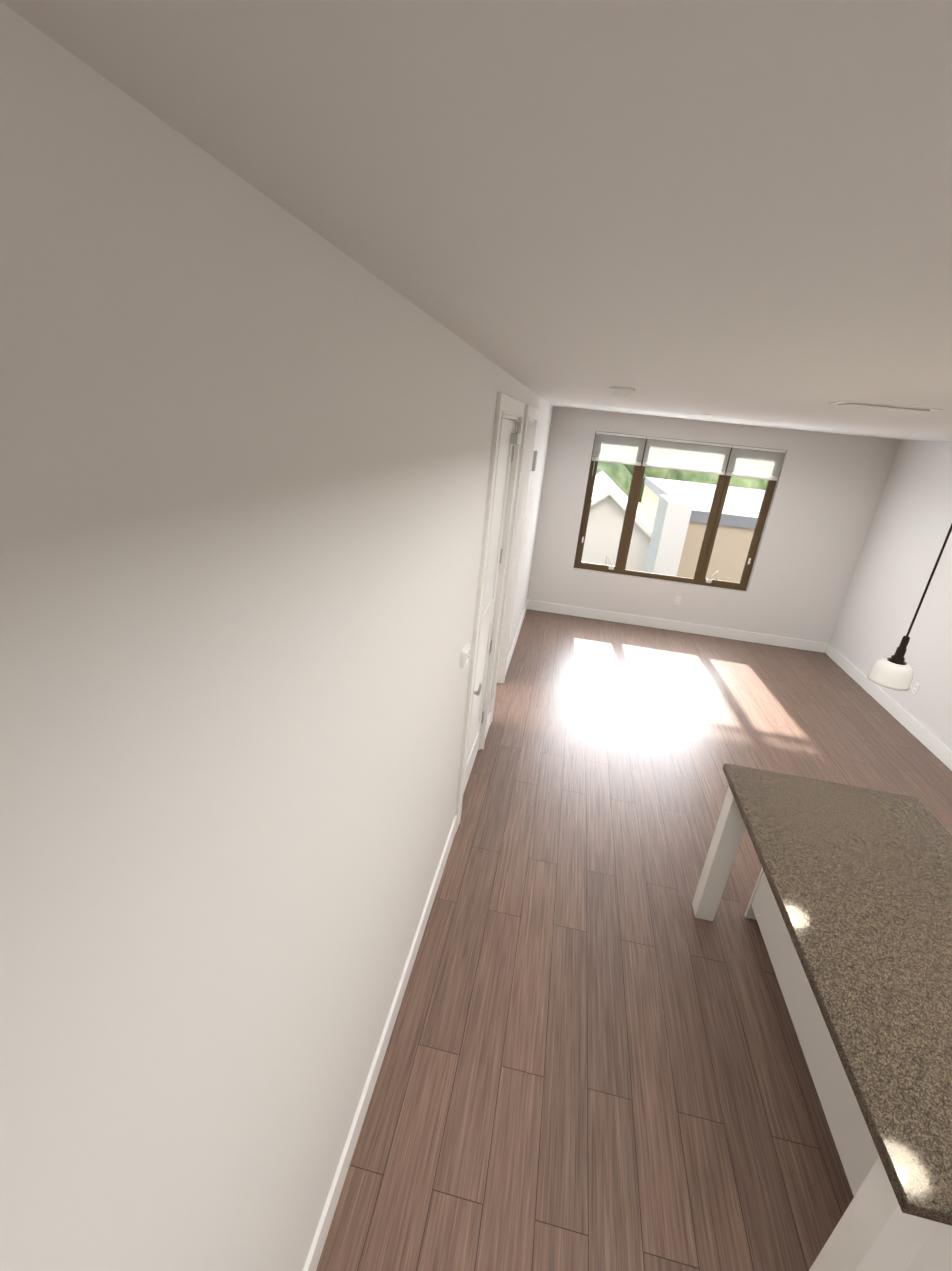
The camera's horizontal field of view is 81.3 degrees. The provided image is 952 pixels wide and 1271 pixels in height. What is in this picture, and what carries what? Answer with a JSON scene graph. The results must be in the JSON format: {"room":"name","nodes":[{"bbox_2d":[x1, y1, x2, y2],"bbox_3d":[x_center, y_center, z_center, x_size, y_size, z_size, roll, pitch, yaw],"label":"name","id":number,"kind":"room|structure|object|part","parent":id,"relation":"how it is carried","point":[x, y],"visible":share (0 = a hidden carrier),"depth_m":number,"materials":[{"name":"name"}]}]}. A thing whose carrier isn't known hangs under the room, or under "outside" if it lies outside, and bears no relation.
{"room":"kitchen","nodes":[
{"label":"kitchen","id":0,"kind":"room"},
{"bbox_2d":[0,1,552,1270],"bbox_3d":[-0.142,0.085,2.876,0.160,2.740,10.250,9,22,8],"label":"wall","id":1,"kind":"structure","parent":0,"point":[246,435],"depth_m":0.73,"materials":[{"name":"white paint"}]},
{"bbox_2d":[303,815,456,1270],"bbox_3d":[-0.615,2.139,1.095,0.019,0.140,5.385,9,22,8],"label":"baseboard","id":2,"kind":"structure","parent":1,"relation":"attached to","point":[323,1227],"depth_m":2.12,"materials":[{"name":"white wood"}]},
{"bbox_2d":[460,644,469,667],"bbox_3d":[-0.054,0.103,2.838,0.029,0.084,0.116,9,22,8],"label":"light switch","id":3,"kind":"object","parent":1,"relation":"attached to","point":[465,653],"visible":1,"depth_m":2.80,"materials":[{"name":"white plastic"}]},
{"bbox_2d":[485,712,490,738],"bbox_3d":[0.093,0.783,4.734,0.016,0.140,0.290,9,22,8],"label":"baseboard","id":4,"kind":"structure","parent":1,"relation":"attached to","point":[489,716],"depth_m":4.75,"materials":[{"name":"white wood"}]},
{"bbox_2d":[463,419,515,793],"bbox_3d":[0.041,-0.090,3.659,0.042,2.506,0.878,9,22,8],"label":"door leaf","id":5,"kind":"structure","parent":1,"relation":"in","point":[502,483],"depth_m":3.73,"materials":[{"name":"white wood"}]},
{"bbox_2d":[474,422,519,723],"bbox_3d":[0.102,-0.195,3.610,0.065,2.251,0.879,9,22,8],"label":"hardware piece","id":6,"kind":"object","parent":5,"relation":"attached to","point":[515,438],"depth_m":3.53,"materials":[{"name":"silver metal"}]},
{"bbox_2d":[455,393,523,831],"bbox_3d":[0.012,-0.142,3.646,0.186,2.630,1.100,9,22,8],"label":"door frame","id":7,"kind":"structure","parent":1,"relation":"attached to","point":[510,408],"depth_m":3.32,"materials":[{"name":"white wood"}]},
{"bbox_2d":[490,405,538,724],"bbox_3d":[0.253,-0.602,4.881,0.186,2.630,0.980,9,22,8],"label":"door frame","id":8,"kind":"structure","parent":1,"relation":"attached to","point":[520,506],"depth_m":4.91,"materials":[{"name":"white wood"}]},
{"bbox_2d":[505,600,530,675],"bbox_3d":[0.521,-0.029,6.911,0.019,0.140,2.455,9,22,8],"label":"baseboard","id":9,"kind":"structure","parent":1,"relation":"attached to","point":[528,601],"depth_m":6.70,"materials":[{"name":"white wood"}]},
{"bbox_2d":[531,451,537,470],"bbox_3d":[0.561,-1.669,5.302,0.030,0.180,0.120,9,22,8],"label":"intercom","id":10,"kind":"object","parent":1,"relation":"attached to","point":[535,454],"visible":1,"depth_m":5.25,"materials":[{"name":"grey plastic"}]},
{"bbox_2d":[0,0,951,441],"bbox_3d":[0.987,-1.085,2.220,6.670,0.120,10.570,9,22,8],"label":"ceiling","id":11,"kind":"structure","parent":0,"point":[730,212],"depth_m":0.53,"materials":[{"name":"white paint"}]},
{"bbox_2d":[610,387,634,397],"bbox_3d":[0.820,-1.362,3.109,0.136,0.044,0.136,9,22,8],"label":"smoke detector","id":12,"kind":"object","parent":11,"relation":"attached to","point":[624,392],"visible":1,"depth_m":3.07,"materials":[{"name":"white plastic"}]},
{"bbox_2d":[828,400,942,411],"bbox_3d":[1.884,-1.059,2.569,0.400,0.012,0.200,9,22,8],"label":"ceiling vent","id":13,"kind":"object","parent":11,"relation":"in","point":[881,406],"visible":1,"depth_m":2.51,"materials":[{"name":"white plastic"}]},
{"bbox_2d":[867,524,951,690],"bbox_3d":[1.840,-0.317,2.198,0.154,1.125,0.154,9,22,8],"label":"pendant light","id":14,"kind":"object","parent":11,"relation":"hanging from","point":[895,671],"visible":1,"depth_m":2.33,"materials":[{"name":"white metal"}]},
{"bbox_3d":[1.791,0.158,2.384,0.154,0.100,0.154,9,22,8],"label":"lamp shade","id":15,"kind":"part","parent":14,"relation":"part of","materials":[{"name":"white glass"}]},
{"bbox_3d":[1.844,-0.363,2.180,0.124,1.027,0.124,9,22,8],"label":"stem","id":16,"kind":"part","parent":14,"relation":"part of","materials":[{"name":"brown metal"}]},
{"bbox_2d":[316,609,951,1270],"bbox_3d":[0.716,1.565,3.260,6.670,0.120,10.570,9,22,8],"label":"floor","id":17,"kind":"structure","parent":0,"point":[594,1057],"depth_m":2.64,"materials":[{"name":"brown wood"}]},
{"bbox_2d":[692,791,951,1270],"bbox_3d":[1.569,1.514,2.218,0.865,0.895,1.728,9,22,8],"label":"kitchen island","id":18,"kind":"object","parent":17,"relation":"on","point":[872,1234],"depth_m":2.05,"materials":[{"name":"wood"}]},
{"bbox_2d":[722,763,951,1226],"bbox_3d":[1.617,1.079,2.051,0.950,0.040,1.820,9,22,8],"label":"island countertop","id":19,"kind":"structure","parent":18,"relation":"on","point":[859,878],"depth_m":1.96,"materials":[{"name":"brown stone"}]},
{"bbox_2d":[527,406,900,642],"bbox_3d":[2.807,-1.388,7.398,4.270,2.740,0.160,9,22,8],"label":"wall","id":20,"kind":"structure","parent":0,"point":[827,493],"depth_m":7.22,"materials":[{"name":"white paint"}]},
{"bbox_2d":[527,600,826,652],"bbox_3d":[2.732,-0.144,7.781,4.080,0.140,0.016,9,22,8],"label":"baseboard","id":21,"kind":"structure","parent":20,"relation":"attached to","point":[740,635],"depth_m":7.76,"materials":[{"name":"white wood"}]},
{"bbox_2d":[675,596,680,604],"bbox_3d":[2.787,-0.485,7.647,0.070,0.115,0.008,9,22,8],"label":"outlet","id":22,"kind":"object","parent":20,"relation":"attached to","point":[677,599],"visible":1,"depth_m":7.64,"materials":[{"name":"white plastic"}]},
{"bbox_2d":[573,431,785,590],"bbox_3d":[2.602,-1.627,7.347,2.330,1.820,0.114,9,22,8],"label":"window","id":23,"kind":"structure","parent":20,"relation":"in","point":[715,513],"depth_m":7.42,"materials":[{"name":"brown metal"}]},
{"bbox_2d":[592,431,785,480],"bbox_3d":[2.653,-2.195,7.072,2.318,0.550,0.052,9,22,8],"label":"window blinds","id":24,"kind":"object","parent":23,"relation":"attached to","point":[626,449],"visible":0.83,"depth_m":7.03,"materials":[{"name":"white fabric"}]},
{"bbox_2d":[829,440,951,750],"bbox_3d":[4.038,0.738,2.303,0.160,2.740,10.570,9,22,8],"label":"wall","id":25,"kind":"structure","parent":0,"point":[911,523],"depth_m":5.99,"materials":[{"name":"white paint"}]},
{"bbox_2d":[823,643,951,770],"bbox_3d":[4.311,1.007,5.262,0.019,0.140,4.880,9,22,8],"label":"baseboard","id":26,"kind":"structure","parent":25,"relation":"attached to","point":[921,732],"depth_m":5.84,"materials":[{"name":"white wood"}]},
{"bbox_2d":[912,682,919,694],"bbox_3d":[4.436,0.533,5.593,0.008,0.115,0.070,9,22,8],"label":"outlet","id":27,"kind":"object","parent":25,"relation":"attached to","point":[915,688],"visible":1,"depth_m":5.59,"materials":[{"name":"white plastic"}]},
{"label":"outside","id":28,"kind":"structure","parent":0,"visible":0},
{"bbox_3d":[9.139,-9.772,52.313,120.000,0.200,89.000,9,22,8],"label":"ground","id":29,"kind":"structure","parent":28,"visible":0},
{"bbox_2d":[581,495,650,571],"bbox_3d":[4.070,-1.974,20.516,5.000,7.520,8.800,9,22,8],"label":"house","id":30,"kind":"structure","parent":29,"relation":"on","point":[605,507],"depth_m":15.50,"materials":[{"name":"white"}]},
{"bbox_2d":[591,469,651,537],"bbox_3d":[4.322,-4.434,19.550,5.700,2.350,9.500,9,22,8],"label":"roof","id":31,"kind":"structure","parent":30,"relation":"on","point":[608,487],"depth_m":15.99,"materials":[{"name":"white"}]},
{"bbox_2d":[644,494,692,575],"bbox_3d":[4.011,0.612,13.571,0.500,7.770,1.400,9,22,8],"label":"building","id":32,"kind":"structure","parent":29,"relation":"on","point":[660,537],"depth_m":11.88,"materials":[{"name":"white paint"}]},
{"bbox_2d":[640,477,764,582],"bbox_3d":[9.934,0.025,16.844,10.020,7.600,8.930,9,22,8],"label":"building","id":33,"kind":"structure","parent":29,"relation":"on","point":[727,546],"depth_m":12.44,"materials":[{"name":"beige brick"}]},
{"bbox_3d":[8.651,-7.260,33.003,28.500,9.100,17.000,9,22,8],"label":"trunks","id":34,"kind":"object","parent":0,"visible":0},
{"bbox_2d":[597,457,767,502],"bbox_3d":[9.324,-13.465,32.442,39.301,14.921,27.022,9,22,8],"label":"trees","id":35,"kind":"object","parent":34,"relation":"attached to","point":[625,474],"depth_m":23.48,"materials":[{"name":"green plant"}]}
]}

